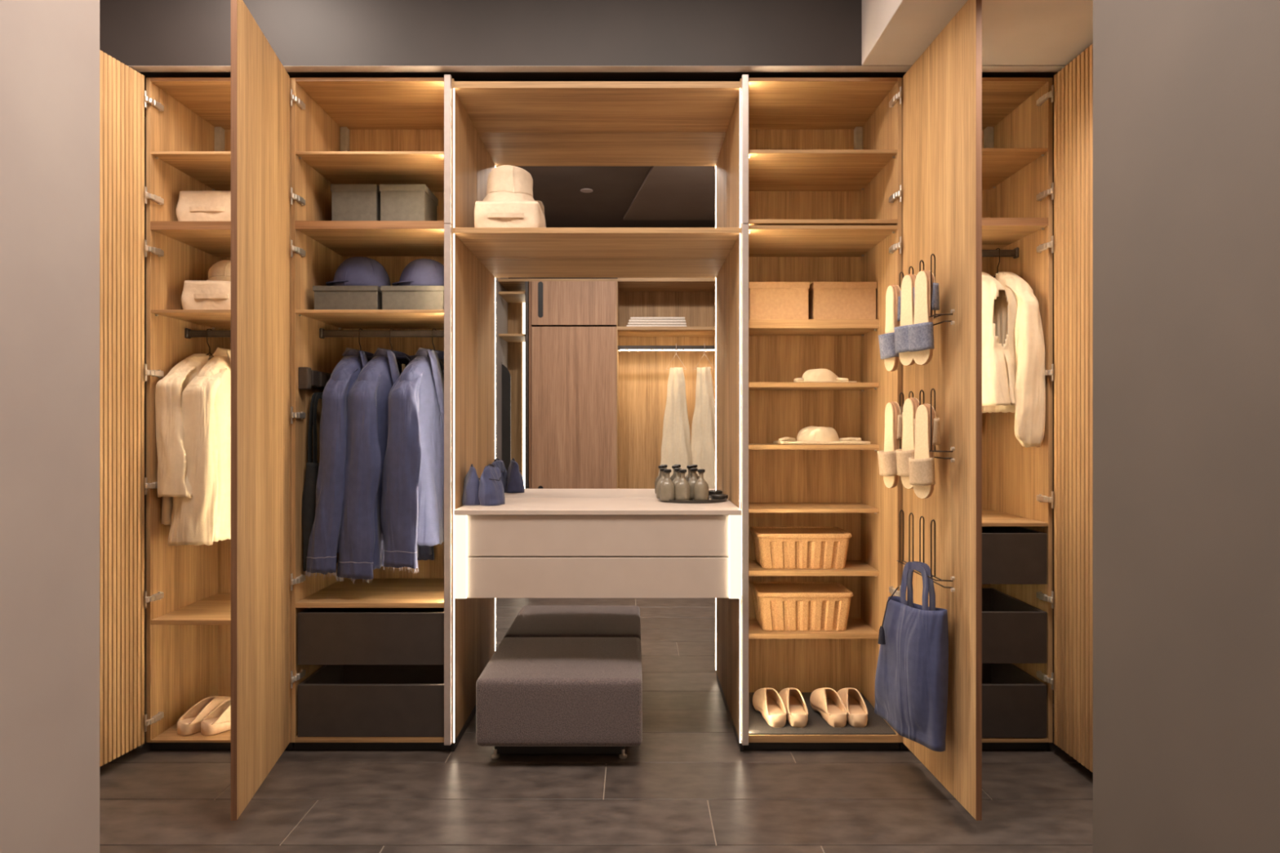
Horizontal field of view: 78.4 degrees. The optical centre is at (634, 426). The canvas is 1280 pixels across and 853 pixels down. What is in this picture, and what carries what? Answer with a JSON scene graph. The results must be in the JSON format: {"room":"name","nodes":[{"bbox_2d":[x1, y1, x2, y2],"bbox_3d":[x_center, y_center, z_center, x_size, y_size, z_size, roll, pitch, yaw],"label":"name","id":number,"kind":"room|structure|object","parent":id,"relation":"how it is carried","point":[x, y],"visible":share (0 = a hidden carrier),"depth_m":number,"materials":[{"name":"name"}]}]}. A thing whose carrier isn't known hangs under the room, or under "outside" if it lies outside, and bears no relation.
{"room":"walk-in closet","nodes":[
{"label":"walk-in closet","id":0,"kind":"room"},
{"bbox_2d":[0,0,99,852],"bbox_3d":[-1.188,-0.275,0.479,0.120,2.851,2.358,0,0,0],"label":"wall","id":1,"kind":"structure","parent":0,"point":[50,49],"depth_m":1.51,"materials":[{"name":"beige paint"}]},
{"bbox_2d":[99,0,861,116],"bbox_3d":[-0.594,-1.475,2.974,2.761,0.450,0.518,0,0,0],"label":"wall","id":2,"kind":"structure","parent":0,"point":[134,33],"depth_m":2.72,"materials":[{"name":"paint"}]},
{"bbox_2d":[128,66,1065,72],"bbox_3d":[-0.085,-1.249,2.740,3.779,0.002,0.046,0,0,0],"label":"trim","id":3,"kind":"structure","parent":2,"relation":"attached to","point":[138,68],"depth_m":2.73,"materials":[{"name":"paint"}]},
{"bbox_2d":[99,703,1093,852],"bbox_3d":[-0.085,1.201,1.308,3.979,0.100,4.016,0,0,0],"label":"floor","id":4,"kind":"structure","parent":0,"point":[689,786],"depth_m":2.41,"materials":[{"name":"tile"}]},
{"bbox_2d":[99,49,293,766],"bbox_3d":[-1.510,-0.040,2.737,0.595,2.380,0.965,0,0,0],"label":"wardrobe","id":5,"kind":"object","parent":4,"relation":"on","point":[186,599],"visible":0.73,"depth_m":2.76,"materials":[{"name":"brown wood"}]},
{"bbox_2d":[151,593,231,624],"bbox_3d":[-1.467,0.691,2.988,0.477,0.017,0.448,0,0,0],"label":"shelf","id":6,"kind":"object","parent":5,"relation":"attached to","point":[206,608],"depth_m":2.87,"materials":[{"name":"brown wood"}]},
{"bbox_2d":[151,309,231,328],"bbox_3d":[-1.467,-0.406,2.988,0.477,0.011,0.448,0,0,0],"label":"shelf","id":7,"kind":"object","parent":5,"relation":"attached to","point":[194,318],"depth_m":2.87,"materials":[{"name":"brown wood"}]},
{"bbox_2d":[151,229,231,257],"bbox_3d":[-1.467,-0.709,2.988,0.477,0.030,0.448,0,0,0],"label":"shelf","id":8,"kind":"object","parent":5,"relation":"attached to","point":[204,242],"depth_m":2.91,"materials":[{"name":"brown wood"}]},
{"bbox_2d":[151,151,231,191],"bbox_3d":[-1.467,-0.965,2.988,0.477,0.010,0.448,0,0,0],"label":"shelf","id":9,"kind":"object","parent":5,"relation":"attached to","point":[209,171],"depth_m":2.89,"materials":[{"name":"brown wood"}]},
{"bbox_2d":[176,191,231,221],"bbox_3d":[-1.563,-0.795,2.982,0.248,0.142,0.234,0,0,0],"label":"basket","id":10,"kind":"object","parent":5,"relation":"on","point":[192,206],"visible":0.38,"depth_m":2.87,"materials":[{"name":"beige fabric"}]},
{"bbox_2d":[177,696,231,736],"bbox_3d":[-1.563,1.055,2.922,0.094,0.101,0.262,0,0,27],"label":"clog","id":11,"kind":"object","parent":5,"relation":"on","point":[189,723],"visible":0.5,"depth_m":2.85,"materials":[{"name":"beige leather"}]},
{"bbox_2d":[181,280,231,309],"bbox_3d":[-1.534,-0.473,2.964,0.237,0.120,0.254,0,0,0],"label":"basket","id":12,"kind":"object","parent":5,"relation":"on","point":[196,295],"visible":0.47,"depth_m":2.85,"materials":[{"name":"beige fabric"}]},
{"bbox_2d":[206,260,231,281],"bbox_3d":[-1.554,-0.581,3.011,0.196,0.100,0.195,0,0,0],"label":"bucket hat","id":13,"kind":"object","parent":12,"relation":"on","point":[220,270],"visible":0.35,"depth_m":2.94,"materials":[{"name":"beige fabric"}]},
{"bbox_2d":[205,328,213,356],"bbox_3d":[-1.617,-0.271,2.985,0.004,0.204,0.292,0,0,14],"label":"wire hanger","id":14,"kind":"object","parent":5,"relation":"hanging from","point":[208,328],"visible":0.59,"depth_m":2.98,"materials":[{"name":"black metal"}]},
{"bbox_2d":[200,697,231,736],"bbox_3d":[-1.469,1.055,2.915,0.094,0.101,0.262,0,0,33],"label":"clog","id":15,"kind":"object","parent":5,"relation":"on","point":[219,720],"visible":0.35,"depth_m":2.83,"materials":[{"name":"beige leather"}]},
{"label":"wire hanger","id":16,"kind":"object","parent":5,"relation":"hanging from","visible":0},
{"bbox_2d":[155,353,213,524],"bbox_3d":[-1.603,0.041,2.980,0.214,0.626,0.476,0,0,14],"label":"jacket","id":17,"kind":"object","parent":16,"relation":"hanging from","point":[172,477],"visible":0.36,"depth_m":2.76,"materials":[{"name":"beige fabric"}]},
{"bbox_2d":[167,347,231,546],"bbox_3d":[-1.532,0.093,2.976,0.218,0.785,0.461,0,0,6],"label":"jacket","id":18,"kind":"object","parent":16,"relation":"hanging from","point":[204,517],"visible":0.52,"depth_m":2.77,"materials":[{"name":"beige fabric"}]},
{"bbox_2d":[231,0,450,820],"bbox_3d":[-0.940,-0.040,2.715,0.574,2.380,1.010,0,0,0],"label":"wardrobe","id":19,"kind":"object","parent":4,"relation":"on","point":[367,659],"visible":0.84,"depth_m":2.76,"materials":[{"name":"brown wood"}]},
{"bbox_2d":[297,367,331,389],"bbox_3d":[-1.178,-0.172,2.975,0.035,0.079,0.379,0,0,0],"label":"rack","id":20,"kind":"object","parent":19,"relation":"attached to","point":[308,379],"visible":0.61,"depth_m":2.83,"materials":[{"name":"brown metal"}]},
{"bbox_2d":[301,392,337,571],"bbox_3d":[-1.163,0.197,2.897,0.062,0.646,0.212,0,0,8],"label":"trousers","id":21,"kind":"object","parent":20,"relation":"hanging from","point":[308,496],"visible":0.42,"depth_m":2.82,"materials":[{"name":"black fabric"}]},
{"bbox_2d":[305,347,374,579],"bbox_3d":[-1.042,0.120,2.977,0.199,0.839,0.458,0,0,8],"label":"jacket","id":22,"kind":"object","parent":19,"relation":"attached to","point":[322,548],"visible":0.43,"depth_m":2.77,"materials":[{"name":"blue fabric"}]},
{"bbox_2d":[312,256,391,309],"bbox_3d":[-1.037,-0.526,2.953,0.294,0.228,0.279,0,0,0],"label":"storage box","id":23,"kind":"object","parent":19,"relation":"on","point":[326,297],"depth_m":2.84,"materials":[{"name":"grey cardboard"}]},
{"bbox_2d":[330,184,380,221],"bbox_3d":[-1.039,-0.811,2.997,0.172,0.172,0.190,0,0,0],"label":"storage box","id":24,"kind":"object","parent":19,"relation":"on","point":[349,202],"visible":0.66,"depth_m":2.90,"materials":[{"name":"grey cardboard"}]},
{"bbox_2d":[358,328,362,351],"bbox_3d":[-1.042,-0.271,2.985,0.004,0.204,0.292,0,0,8],"label":"wire hanger","id":25,"kind":"object","parent":19,"relation":"hanging from","point":[360,328],"visible":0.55,"depth_m":2.97,"materials":[{"name":"black metal"}]},
{"bbox_2d":[295,577,444,608],"bbox_3d":[-0.932,0.630,2.988,0.527,0.018,0.448,0,0,0],"label":"shelf","id":26,"kind":"object","parent":19,"relation":"attached to","point":[382,593],"depth_m":2.90,"materials":[{"name":"brown wood"}]},
{"bbox_2d":[295,309,444,328],"bbox_3d":[-0.932,-0.406,2.988,0.527,0.011,0.448,0,0,0],"label":"shelf","id":27,"kind":"object","parent":19,"relation":"attached to","point":[326,318],"depth_m":2.89,"materials":[{"name":"brown wood"}]},
{"bbox_2d":[295,228,444,256],"bbox_3d":[-0.932,-0.711,2.988,0.527,0.028,0.448,0,0,0],"label":"shelf","id":28,"kind":"object","parent":19,"relation":"attached to","point":[335,242],"depth_m":2.95,"materials":[{"name":"brown wood"}]},
{"bbox_2d":[295,151,444,191],"bbox_3d":[-0.932,-0.965,2.988,0.527,0.010,0.448,0,0,0],"label":"shelf","id":29,"kind":"object","parent":19,"relation":"attached to","point":[427,168],"depth_m":2.91,"materials":[{"name":"brown wood"}]},
{"bbox_2d":[336,347,434,583],"bbox_3d":[-0.915,0.129,2.979,0.198,0.857,0.462,0,0,17],"label":"jacket","id":30,"kind":"object","parent":19,"relation":"attached to","point":[361,541],"visible":0.55,"depth_m":2.78,"materials":[{"name":"blue fabric"}]},
{"bbox_2d":[389,328,401,366],"bbox_3d":[-0.923,-0.271,2.985,0.005,0.204,0.292,0,0,17],"label":"wire hanger","id":31,"kind":"object","parent":19,"relation":"hanging from","point":[391,328],"visible":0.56,"depth_m":2.98,"materials":[{"name":"black metal"}]},
{"bbox_2d":[379,184,438,221],"bbox_3d":[-0.859,-0.811,2.997,0.170,0.172,0.190,0,0,0],"label":"storage box","id":32,"kind":"object","parent":19,"relation":"on","point":[398,202],"visible":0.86,"depth_m":2.90,"materials":[{"name":"grey cardboard"}]},
{"bbox_2d":[380,347,444,573],"bbox_3d":[-0.764,0.109,2.982,0.179,0.818,0.457,0,0,18],"label":"jacket","id":33,"kind":"object","parent":19,"relation":"attached to","point":[412,508],"visible":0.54,"depth_m":2.80,"materials":[{"name":"blue fabric"}]},
{"bbox_2d":[380,258,444,309],"bbox_3d":[-0.796,-0.522,2.958,0.278,0.220,0.268,0,0,0],"label":"storage box","id":34,"kind":"object","parent":19,"relation":"on","point":[393,297],"depth_m":2.84,"materials":[{"name":"grey cardboard"}]},
{"bbox_2d":[431,328,444,382],"bbox_3d":[-0.761,-0.271,2.985,0.004,0.204,0.292,0,0,22],"label":"wire hanger","id":35,"kind":"object","parent":19,"relation":"hanging from","point":[433,328],"visible":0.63,"depth_m":2.98,"materials":[{"name":"metal"}]},
{"bbox_2d":[475,637,642,759],"bbox_3d":[-0.254,0.995,2.898,0.561,0.311,0.544,0,0,0],"label":"ottoman","id":36,"kind":"object","parent":4,"relation":"on","point":[535,695],"visible":1,"depth_m":2.63,"materials":[{"name":"fabric"}]},
{"bbox_2d":[444,74,748,751],"bbox_3d":[-0.133,-0.041,2.972,1.068,2.384,0.452,0,0,0],"label":"niche","id":37,"kind":"object","parent":4,"relation":"on","point":[600,348],"visible":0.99,"depth_m":3.18,"materials":[{"name":"brown wood"}]},
{"bbox_2d":[474,200,545,227],"bbox_3d":[-0.460,-0.758,2.937,0.244,0.113,0.254,0,0,0],"label":"basket","id":38,"kind":"object","parent":37,"relation":"on","point":[501,214],"visible":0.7,"depth_m":2.82,"materials":[{"name":"beige fabric"}]},
{"bbox_2d":[482,164,542,212],"bbox_3d":[-0.467,-0.892,2.971,0.238,0.157,0.251,0,0,0],"label":"bucket hat","id":39,"kind":"object","parent":38,"relation":"on","point":[506,182],"visible":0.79,"depth_m":2.89,"materials":[{"name":"beige fabric"}]},
{"bbox_2d":[453,227,740,258],"bbox_3d":[-0.132,-0.691,2.971,1.011,0.020,0.414,0,0,0],"label":"shelf","id":40,"kind":"object","parent":37,"relation":"attached to","point":[478,242],"depth_m":2.91,"materials":[{"name":"brown wood"}]},
{"bbox_2d":[453,497,742,598],"bbox_3d":[-0.127,0.442,2.945,0.997,0.307,0.465,0,0,0],"label":"floating vanity","id":41,"kind":"object","parent":37,"relation":"attached to","point":[519,548],"visible":0.94,"depth_m":2.72,"materials":[{"name":"paint"}]},
{"bbox_2d":[453,497,742,515],"bbox_3d":[-0.127,0.298,2.945,0.997,0.018,0.465,0,0,0],"label":"countertop","id":42,"kind":"structure","parent":41,"relation":"on","point":[512,506],"depth_m":2.77,"materials":[{"name":"paint"}]},
{"bbox_2d":[462,463,479,505],"bbox_3d":[-0.599,0.214,2.916,0.084,0.150,0.125,0,0,-14],"label":"pouch","id":43,"kind":"object","parent":42,"relation":"on","point":[471,483],"visible":0.87,"depth_m":2.86,"materials":[{"name":"blue fabric"}]},
{"bbox_2d":[478,463,505,506],"bbox_3d":[-0.527,0.214,2.902,0.084,0.150,0.130,0,0,18],"label":"pouch","id":44,"kind":"object","parent":42,"relation":"on","point":[491,490],"visible":1,"depth_m":2.86,"materials":[{"name":"fabric"}]},
{"bbox_2d":[658,495,726,502],"bbox_3d":[0.226,0.283,3.051,0.266,0.012,0.229,0,0,0],"label":"tray","id":45,"kind":"object","parent":42,"relation":"on","point":[710,500],"visible":0.53,"depth_m":2.96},
{"bbox_2d":[656,467,666,498],"bbox_3d":[0.115,0.223,3.073,0.058,0.119,0.058,0,0,0],"label":"bottle","id":46,"kind":"object","parent":45,"relation":"on","point":[662,478],"visible":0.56,"depth_m":3.06,"materials":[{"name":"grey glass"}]},
{"bbox_2d":[660,469,675,501],"bbox_3d":[0.127,0.223,2.998,0.058,0.119,0.058,0,0,0],"label":"bottle","id":47,"kind":"object","parent":45,"relation":"on","point":[667,486],"visible":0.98,"depth_m":2.98,"materials":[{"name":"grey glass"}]},
{"bbox_2d":[672,467,681,486],"bbox_3d":[0.171,0.223,3.079,0.058,0.119,0.058,0,0,0],"label":"bottle","id":48,"kind":"object","parent":45,"relation":"on","point":[677,477],"visible":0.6,"depth_m":3.07,"materials":[{"name":"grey glass"}]},
{"bbox_2d":[675,469,690,500],"bbox_3d":[0.185,0.223,2.990,0.058,0.119,0.058,0,0,0],"label":"bottle","id":49,"kind":"object","parent":45,"relation":"on","point":[682,489],"visible":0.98,"depth_m":2.97,"materials":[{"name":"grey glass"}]},
{"bbox_2d":[688,467,697,498],"bbox_3d":[0.234,0.223,3.073,0.058,0.119,0.058,0,0,0],"label":"bottle","id":50,"kind":"object","parent":45,"relation":"on","point":[693,479],"visible":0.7,"depth_m":3.06,"materials":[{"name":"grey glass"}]},
{"bbox_2d":[693,469,708,500],"bbox_3d":[0.256,0.223,2.998,0.058,0.119,0.058,0,0,0],"label":"bottle","id":51,"kind":"object","parent":45,"relation":"on","point":[700,486],"visible":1,"depth_m":2.98,"materials":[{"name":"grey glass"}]},
{"bbox_2d":[711,493,728,499],"bbox_3d":[0.336,0.275,3.081,0.064,0.016,0.064,0,0,0],"label":"dish","id":52,"kind":"object","parent":45,"relation":"on","point":[718,496],"visible":0.94,"depth_m":3.06,"materials":[{"name":"grey ceramic"}]},
{"bbox_2d":[477,132,726,710],"bbox_3d":[-0.133,-0.038,3.181,1.040,2.377,0.005,0,0,0],"label":"mirror","id":53,"kind":"object","parent":37,"relation":"attached to","point":[597,376],"depth_m":3.18,"materials":[{"name":"mirror"}]},
{"bbox_2d":[743,0,982,820],"bbox_3d":[0.684,-0.040,2.715,0.592,2.380,1.009,0,0,0],"label":"wardrobe","id":54,"kind":"object","parent":4,"relation":"on","point":[825,153],"visible":0.6,"depth_m":2.90,"materials":[{"name":"brown wood"}]},
{"bbox_2d":[748,281,809,319],"bbox_3d":[0.551,-0.479,3.085,0.232,0.144,0.200,0,0,0],"label":"storage box","id":55,"kind":"object","parent":54,"relation":"on","point":[766,300],"visible":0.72,"depth_m":2.99,"materials":[{"name":"brown cardboard"}]},
{"bbox_2d":[749,526,851,568],"bbox_3d":[0.652,0.478,3.106,0.363,0.137,0.225,0,0,0],"label":"bin","id":56,"kind":"object","parent":54,"relation":"on","point":[775,547],"visible":1,"depth_m":3.01,"materials":[{"name":"wicker"}]},
{"bbox_2d":[749,581,853,631],"bbox_3d":[0.655,0.710,3.106,0.370,0.149,0.225,0,0,0],"label":"bin","id":57,"kind":"object","parent":54,"relation":"on","point":[778,606],"visible":1,"depth_m":3.01,"materials":[{"name":"wicker"}]},
{"bbox_2d":[748,617,879,639],"bbox_3d":[0.665,0.795,3.091,0.524,0.020,0.240,0,0,0],"label":"shelf","id":58,"kind":"object","parent":54,"relation":"attached to","point":[856,628],"depth_m":2.98,"materials":[{"name":"brown wood"}]},
{"bbox_2d":[748,560,879,576],"bbox_3d":[0.665,0.557,3.091,0.524,0.020,0.240,0,0,0],"label":"shelf","id":59,"kind":"object","parent":54,"relation":"attached to","point":[852,567],"depth_m":2.97,"materials":[{"name":"brown wood"}]},
{"bbox_2d":[748,502,879,512],"bbox_3d":[0.665,0.320,3.091,0.524,0.015,0.240,0,0,0],"label":"shelf","id":60,"kind":"object","parent":54,"relation":"attached to","point":[753,507],"depth_m":3.00,"materials":[{"name":"brown wood"}]},
{"bbox_2d":[748,443,879,449],"bbox_3d":[0.665,0.078,3.091,0.524,0.018,0.240,0,0,0],"label":"shelf","id":61,"kind":"object","parent":54,"relation":"attached to","point":[751,446],"depth_m":2.97,"materials":[{"name":"brown wood"}]},
{"bbox_2d":[748,382,879,390],"bbox_3d":[0.665,-0.158,3.091,0.524,0.018,0.240,0,0,0],"label":"shelf","id":62,"kind":"object","parent":54,"relation":"attached to","point":[752,385],"depth_m":2.97,"materials":[{"name":"brown wood"}]},
{"bbox_2d":[748,319,879,335],"bbox_3d":[0.665,-0.390,3.091,0.524,0.033,0.240,0,0,0],"label":"shelf","id":63,"kind":"object","parent":54,"relation":"attached to","point":[756,326],"depth_m":2.97,"materials":[{"name":"brown wood"}]},
{"bbox_2d":[773,426,870,444],"bbox_3d":[0.730,0.033,3.074,0.351,0.070,0.154,0,0,0],"label":"sun hat","id":64,"kind":"object","parent":54,"relation":"on","point":[810,434],"visible":1,"depth_m":3.03,"materials":[{"name":"beige fabric"}]},
{"bbox_2d":[748,692,896,734],"bbox_3d":[0.665,1.086,2.984,0.519,0.004,0.430,0,0,0],"label":"mat","id":65,"kind":"object","parent":54,"relation":"on","point":[816,724],"visible":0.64,"depth_m":2.83,"materials":[{"name":"grey fabric"}]},
{"bbox_2d":[752,687,786,727],"bbox_3d":[0.507,1.034,2.955,0.094,0.101,0.262,0,0,-5],"label":"shoe","id":66,"kind":"object","parent":65,"relation":"on","point":[766,700],"visible":1,"depth_m":2.91,"materials":[{"name":"beige leather"}]},
{"bbox_2d":[778,687,808,727],"bbox_3d":[0.596,1.034,2.955,0.094,0.101,0.262,0,0,1],"label":"shoe","id":67,"kind":"object","parent":65,"relation":"on","point":[797,716],"visible":0.83,"depth_m":2.90,"materials":[{"name":"beige leather"}]},
{"bbox_2d":[809,687,847,727],"bbox_3d":[0.729,1.034,2.955,0.094,0.101,0.262,0,0,-4],"label":"shoe","id":68,"kind":"object","parent":65,"relation":"on","point":[826,700],"visible":1,"depth_m":2.91,"materials":[{"name":"beige leather"}]},
{"bbox_2d":[836,687,867,727],"bbox_3d":[0.817,1.034,2.955,0.094,0.101,0.262,0,0,3],"label":"shoe","id":69,"kind":"object","parent":65,"relation":"on","point":[851,698],"visible":0.78,"depth_m":2.90,"materials":[{"name":"beige leather"}]},
{"bbox_2d":[748,225,897,257],"bbox_3d":[0.665,-0.702,2.988,0.524,0.014,0.448,0,0,0],"label":"shelf","id":70,"kind":"object","parent":54,"relation":"attached to","point":[764,241],"depth_m":2.93,"materials":[{"name":"brown wood"}]},
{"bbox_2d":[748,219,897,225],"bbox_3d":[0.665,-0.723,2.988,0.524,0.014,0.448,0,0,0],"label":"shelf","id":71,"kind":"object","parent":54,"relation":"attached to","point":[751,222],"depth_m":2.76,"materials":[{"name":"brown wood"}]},
{"bbox_2d":[748,150,897,191],"bbox_3d":[0.665,-0.969,2.988,0.524,0.013,0.448,0,0,0],"label":"shelf","id":72,"kind":"object","parent":54,"relation":"attached to","point":[768,170],"depth_m":2.94,"materials":[{"name":"brown wood"}]},
{"bbox_2d":[793,368,857,382],"bbox_3d":[0.735,-0.197,3.074,0.240,0.056,0.156,0,0,0],"label":"sun hat","id":73,"kind":"object","parent":54,"relation":"on","point":[813,375],"visible":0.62,"depth_m":3.03,"materials":[{"name":"beige fabric"}]},
{"bbox_2d":[808,281,877,319],"bbox_3d":[0.803,-0.479,3.085,0.242,0.144,0.200,0,0,0],"label":"storage box","id":74,"kind":"object","parent":54,"relation":"on","point":[826,300],"visible":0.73,"depth_m":2.99,"materials":[{"name":"brown cardboard"}]},
{"bbox_2d":[897,509,955,591],"bbox_3d":[0.911,0.382,2.469,0.051,0.206,0.357,0,0,0],"label":"rack","id":75,"kind":"object","parent":54,"relation":"attached to","point":[953,578],"visible":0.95,"depth_m":2.44,"materials":[{"name":"metal"}]},
{"bbox_2d":[874,561,948,751],"bbox_3d":[0.850,0.691,2.443,0.113,0.547,0.287,0,0,-26],"label":"tote bag","id":76,"kind":"object","parent":75,"relation":"hanging from","point":[912,676],"visible":1,"depth_m":2.38,"materials":[{"name":"blue fabric"}]},
{"bbox_2d":[899,388,955,462],"bbox_3d":[0.911,-0.005,2.469,0.051,0.220,0.357,0,0,0],"label":"rack","id":77,"kind":"object","parent":54,"relation":"attached to","point":[953,448],"visible":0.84,"depth_m":2.34,"materials":[{"name":"metal"}]},
{"bbox_2d":[877,402,897,488],"bbox_3d":[0.837,0.063,2.609,0.049,0.285,0.086,0,0,-12],"label":"slipper","id":78,"kind":"object","parent":77,"relation":"hanging from","point":[887,456],"visible":0.96,"depth_m":2.59,"materials":[{"name":"beige fabric"}]},
{"bbox_2d":[890,401,902,485],"bbox_3d":[0.879,0.060,2.618,0.049,0.285,0.086,0,0,-12],"label":"slipper","id":79,"kind":"object","parent":77,"relation":"hanging from","point":[898,416],"visible":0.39,"depth_m":2.58,"materials":[{"name":"beige fabric"}]},
{"bbox_2d":[895,398,915,488],"bbox_3d":[0.853,0.054,2.469,0.049,0.285,0.086,0,0,-18],"label":"slipper","id":80,"kind":"object","parent":77,"relation":"hanging from","point":[903,455],"visible":0.8,"depth_m":2.46,"materials":[{"name":"beige fabric"}]},
{"bbox_2d":[902,397,919,422],"bbox_3d":[0.894,0.051,2.482,0.049,0.285,0.086,0,0,-18],"label":"slipper","id":81,"kind":"object","parent":77,"relation":"hanging from","point":[916,401],"visible":0.06,"depth_m":2.45,"materials":[{"name":"beige fabric"}]},
{"bbox_2d":[908,404,935,498],"bbox_3d":[0.863,0.076,2.377,0.049,0.285,0.086,0,0,-24],"label":"slipper","id":82,"kind":"object","parent":77,"relation":"hanging from","point":[922,466],"visible":1,"depth_m":2.37,"materials":[{"name":"beige fabric"}]},
{"bbox_2d":[913,404,940,457],"bbox_3d":[0.902,0.073,2.394,0.049,0.285,0.086,0,0,-24],"label":"slipper","id":83,"kind":"object","parent":77,"relation":"hanging from","point":[935,420],"visible":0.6,"depth_m":2.36,"materials":[{"name":"beige fabric"}]},
{"bbox_2d":[899,253,955,325],"bbox_3d":[0.911,-0.408,2.469,0.051,0.222,0.357,0,0,0],"label":"rack","id":84,"kind":"object","parent":54,"relation":"attached to","point":[953,311],"visible":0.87,"depth_m":2.34,"materials":[{"name":"metal"}]},
{"bbox_2d":[878,285,898,371],"bbox_3d":[0.840,-0.326,2.609,0.049,0.285,0.086,0,0,-10],"label":"slipper","id":85,"kind":"object","parent":84,"relation":"hanging from","point":[886,340],"visible":0.92,"depth_m":2.60,"materials":[{"name":"grey fabric"}]},
{"bbox_2d":[891,284,900,370],"bbox_3d":[0.882,-0.329,2.617,0.049,0.285,0.086,0,0,-10],"label":"slipper","id":86,"kind":"object","parent":84,"relation":"hanging from","point":[897,289],"visible":0.29,"depth_m":2.58,"materials":[{"name":"grey fabric"}]},
{"bbox_2d":[893,275,915,365],"bbox_3d":[0.845,-0.334,2.461,0.049,0.285,0.086,0,0,-20],"label":"slipper","id":87,"kind":"object","parent":84,"relation":"hanging from","point":[907,309],"visible":0.79,"depth_m":2.46,"materials":[{"name":"grey fabric"}]},
{"bbox_2d":[900,274,916,364],"bbox_3d":[0.885,-0.337,2.475,0.049,0.285,0.086,0,0,-20],"label":"slipper","id":88,"kind":"object","parent":84,"relation":"hanging from","point":[913,276],"visible":0.09,"depth_m":2.45,"materials":[{"name":"grey fabric"}]},
{"bbox_2d":[907,271,934,364],"bbox_3d":[0.860,-0.330,2.377,0.049,0.285,0.086,0,0,-23],"label":"slipper","id":89,"kind":"object","parent":84,"relation":"hanging from","point":[921,334],"visible":1,"depth_m":2.37,"materials":[{"name":"grey fabric"}]},
{"bbox_2d":[913,270,939,363],"bbox_3d":[0.900,-0.333,2.394,0.049,0.285,0.086,0,0,-23],"label":"slipper","id":90,"kind":"object","parent":84,"relation":"hanging from","point":[935,300],"visible":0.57,"depth_m":2.36,"materials":[{"name":"grey fabric"}]},
{"bbox_2d":[899,44,1093,772],"bbox_3d":[1.218,-0.040,2.723,0.546,2.380,0.992,0,0,0],"label":"wardrobe","id":91,"kind":"object","parent":4,"relation":"on","point":[1017,113],"visible":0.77,"depth_m":2.76,"materials":[{"name":"brown wood"}]},
{"bbox_2d":[993,248,1000,277],"bbox_3d":[1.383,-0.577,2.985,0.005,0.204,0.292,0,0,-9],"label":"wire hanger","id":92,"kind":"object","parent":91,"relation":"hanging from","point":[997,248],"visible":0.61,"depth_m":2.98,"materials":[{"name":"black metal"}]},
{"bbox_2d":[982,271,1045,447],"bbox_3d":[1.375,-0.252,2.977,0.177,0.654,0.464,0,0,-9],"label":"jacket","id":93,"kind":"object","parent":92,"relation":"hanging from","point":[1026,339],"visible":0.43,"depth_m":2.76,"materials":[{"name":"beige fabric"}]},
{"bbox_2d":[982,226,1046,249],"bbox_3d":[1.210,-0.722,2.988,0.499,0.028,0.448,0,0,0],"label":"shelf","id":94,"kind":"object","parent":91,"relation":"attached to","point":[1003,237],"depth_m":2.89,"materials":[{"name":"brown wood"}]},
{"bbox_2d":[982,509,1048,526],"bbox_3d":[1.210,0.346,2.988,0.499,0.013,0.448,0,0,0],"label":"shelf","id":95,"kind":"object","parent":91,"relation":"attached to","point":[990,517],"depth_m":2.86,"materials":[{"name":"brown wood"}]},
{"bbox_2d":[982,148,1048,189],"bbox_3d":[1.210,-0.976,2.988,0.499,0.011,0.448,0,0,0],"label":"shelf","id":96,"kind":"object","parent":91,"relation":"attached to","point":[1000,166],"depth_m":2.88,"materials":[{"name":"brown wood"}]},
{"bbox_2d":[854,0,1093,123],"bbox_3d":[1.296,-1.475,1.617,1.018,0.450,3.234,0,0,0],"label":"ceiling","id":97,"kind":"structure","parent":0,"point":[895,32],"depth_m":2.50,"materials":[{"name":"paint"}]},
{"bbox_2d":[1053,123,1053,703],"bbox_3d":[-0.085,-0.275,3.303,3.979,2.851,0.100,0,0,0],"label":"wall","id":98,"kind":"structure","parent":0,"point":[1053,123],"depth_m":3.25,"materials":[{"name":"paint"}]},
{"bbox_2d":[1093,0,1279,852],"bbox_3d":[1.027,-0.275,0.479,0.120,2.851,2.358,0,0,0],"label":"wall","id":99,"kind":"structure","parent":0,"point":[1186,93],"depth_m":1.38,"materials":[{"name":"beige paint"}]},
{"label":"wire hanger","id":100,"kind":"object","parent":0,"visible":0},
{"bbox_2d":[982,271,1015,405],"bbox_3d":[1.274,-0.325,2.983,0.202,0.508,0.445,0,0,-14],"label":"jacket","id":101,"kind":"object","parent":100,"relation":"hanging from","point":[998,376],"visible":0.27,"depth_m":2.81,"materials":[{"name":"beige fabric"}]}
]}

